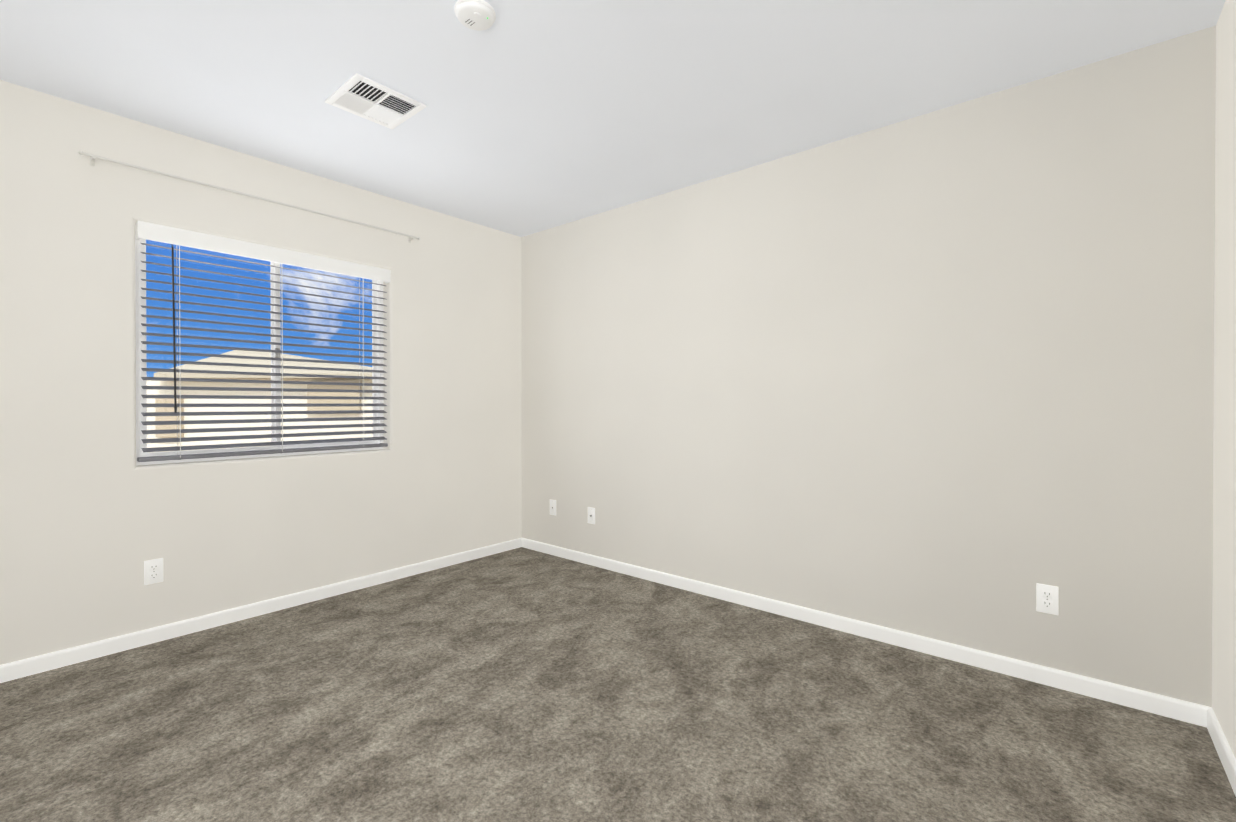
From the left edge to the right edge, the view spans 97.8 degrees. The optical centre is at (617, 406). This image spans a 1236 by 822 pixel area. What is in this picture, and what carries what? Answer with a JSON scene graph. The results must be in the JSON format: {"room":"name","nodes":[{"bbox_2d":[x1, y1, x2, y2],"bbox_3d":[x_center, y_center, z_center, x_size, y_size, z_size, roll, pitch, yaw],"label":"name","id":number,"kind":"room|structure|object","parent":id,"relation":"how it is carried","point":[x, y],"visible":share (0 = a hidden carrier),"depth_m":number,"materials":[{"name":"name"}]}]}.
{"room":"empty bedroom","nodes":[
{"label":"empty bedroom","id":0,"kind":"room"},
{"bbox_2d":[0,80,521,664],"bbox_3d":[-2.072,-0.105,2.812,0.150,2.440,3.900,0,0,40],"label":"wall","id":1,"kind":"structure","parent":0,"point":[92,516],"depth_m":2.67,"materials":[{"name":"paint"}]},
{"bbox_2d":[144,558,162,584],"bbox_3d":[-2.194,0.780,2.550,0.007,0.114,0.070,0,0,40],"label":"outlet","id":2,"kind":"object","parent":1,"relation":"attached to","point":[153,571],"visible":1,"depth_m":2.55,"materials":[{"name":"white plastic"}]},
{"bbox_2d":[78,151,419,242],"bbox_3d":[-1.825,-1.089,2.942,0.053,0.042,1.591,0,0,40],"label":"curtain rod","id":3,"kind":"object","parent":1,"relation":"attached to","point":[92,159],"visible":1,"depth_m":2.73,"materials":[{"name":"white metal"}]},
{"bbox_2d":[135,234,383,464],"bbox_3d":[-1.932,-0.294,3.046,0.058,1.145,1.220,0,0,40],"label":"window","id":4,"kind":"structure","parent":1,"relation":"in","point":[140,319],"depth_m":2.99,"materials":[{"name":"white plastic"}]},
{"bbox_2d":[135,221,390,461],"bbox_3d":[-1.863,-0.301,2.988,0.091,1.124,1.210,0,0,40],"label":"window blind","id":5,"kind":"object","parent":4,"relation":"attached to","point":[171,235],"visible":0.92,"depth_m":2.89,"materials":[{"name":"grey plastic"}]},
{"bbox_2d":[0,538,521,682],"bbox_3d":[-2.014,1.080,2.762,0.013,0.070,3.887,0,0,40],"label":"baseboard","id":6,"kind":"structure","parent":1,"relation":"attached to","point":[14,670],"depth_m":2.74,"materials":[{"name":"white wood"}]},
{"bbox_2d":[0,0,1225,236],"bbox_3d":[-0.599,-1.368,1.567,4.000,0.100,4.200,0,0,40],"label":"ceiling","id":7,"kind":"structure","parent":0,"point":[534,116],"depth_m":2.14,"materials":[{"name":"paint"}]},
{"bbox_2d":[325,73,425,128],"bbox_3d":[-1.053,-1.316,2.347,0.304,0.012,0.304,0,0,40],"label":"ceiling vent","id":8,"kind":"object","parent":7,"relation":"in","point":[357,94],"visible":1,"depth_m":2.33,"materials":[{"name":"white metal"}]},
{"bbox_2d":[454,0,495,30],"bbox_3d":[-0.478,-1.305,1.804,0.134,0.028,0.134,0,0,40],"label":"smoke detector","id":9,"kind":"object","parent":7,"relation":"attached to","point":[478,15],"visible":1,"depth_m":1.78,"materials":[{"name":"white plastic"}]},
{"bbox_2d":[0,547,1235,821],"bbox_3d":[-0.599,1.172,1.581,4.000,0.100,4.200,0,0,40],"label":"floor","id":10,"kind":"structure","parent":0,"point":[520,685],"depth_m":1.89,"materials":[{"name":"carpet"}]},
{"bbox_2d":[522,26,1215,706],"bbox_3d":[0.704,-0.107,3.124,4.000,2.440,0.150,0,0,40],"label":"wall","id":11,"kind":"structure","parent":0,"point":[944,374],"depth_m":2.43,"materials":[{"name":"paint"}]},
{"bbox_2d":[550,499,555,515],"bbox_3d":[-0.486,0.754,4.026,0.070,0.114,0.007,0,0,40],"label":"outlet","id":12,"kind":"object","parent":11,"relation":"attached to","point":[552,507],"visible":1,"depth_m":4.02,"materials":[{"name":"white plastic"}]},
{"bbox_2d":[588,507,594,523],"bbox_3d":[-0.190,0.764,3.771,0.070,0.114,0.016,0,0,40],"label":"outlet","id":13,"kind":"object","parent":11,"relation":"attached to","point":[591,515],"visible":1,"depth_m":3.77,"materials":[{"name":"white plastic"}]},
{"bbox_2d":[521,538,1211,727],"bbox_3d":[0.652,1.078,3.068,3.700,0.070,0.013,0,0,40],"label":"baseboard","id":14,"kind":"structure","parent":11,"relation":"attached to","point":[1173,708],"depth_m":2.43,"materials":[{"name":"white wood"}]},
{"bbox_2d":[1036,583,1058,614],"bbox_3d":[1.725,0.774,2.167,0.070,0.114,0.007,0,0,40],"label":"electrical outlet","id":15,"kind":"object","parent":11,"relation":"attached to","point":[1047,598],"visible":1,"depth_m":2.16,"materials":[{"name":"white plastic"}]},
{"bbox_2d":[1212,0,1235,758],"bbox_3d":[0.826,-0.091,0.278,0.150,2.440,4.050,0,0,40],"label":"wall","id":16,"kind":"structure","parent":0,"point":[1224,593],"depth_m":1.74,"materials":[{"name":"paint"}]},
{"bbox_2d":[1207,709,1235,795],"bbox_3d":[0.808,1.094,0.389,0.013,0.070,3.887,0,0,40],"label":"baseboard","id":17,"kind":"structure","parent":16,"relation":"attached to","point":[1223,748],"depth_m":1.70,"materials":[{"name":"white wood"}]},
{"label":"outside","id":18,"kind":"structure","parent":0,"visible":0},
{"bbox_3d":[-23.913,4.246,23.750,59.500,0.100,80.000,0,0,40],"label":"ground","id":19,"kind":"structure","parent":18,"visible":0},
{"bbox_2d":[147,350,371,452],"bbox_3d":[-8.654,1.321,18.446,14.109,5.810,13.141,0,0,40],"label":"neighbouring house","id":20,"kind":"structure","parent":19,"relation":"on","point":[223,384],"depth_m":12.17,"materials":[{"name":"beige paint"}]},
{"bbox_2d":[155,398,183,436],"bbox_3d":[-10.038,0.217,12.077,0.532,0.930,0.129,0,0,-2],"label":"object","id":21,"kind":"structure","parent":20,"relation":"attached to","point":[174,418],"depth_m":12.02,"materials":[{"name":"beige"}]},
{"bbox_2d":[307,381,360,410],"bbox_3d":[-6.378,-0.208,12.134,1.152,0.700,0.140,0,0,-2],"label":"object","id":22,"kind":"structure","parent":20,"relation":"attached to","point":[349,387],"depth_m":12.07,"materials":[{"name":"beige"}]}
]}

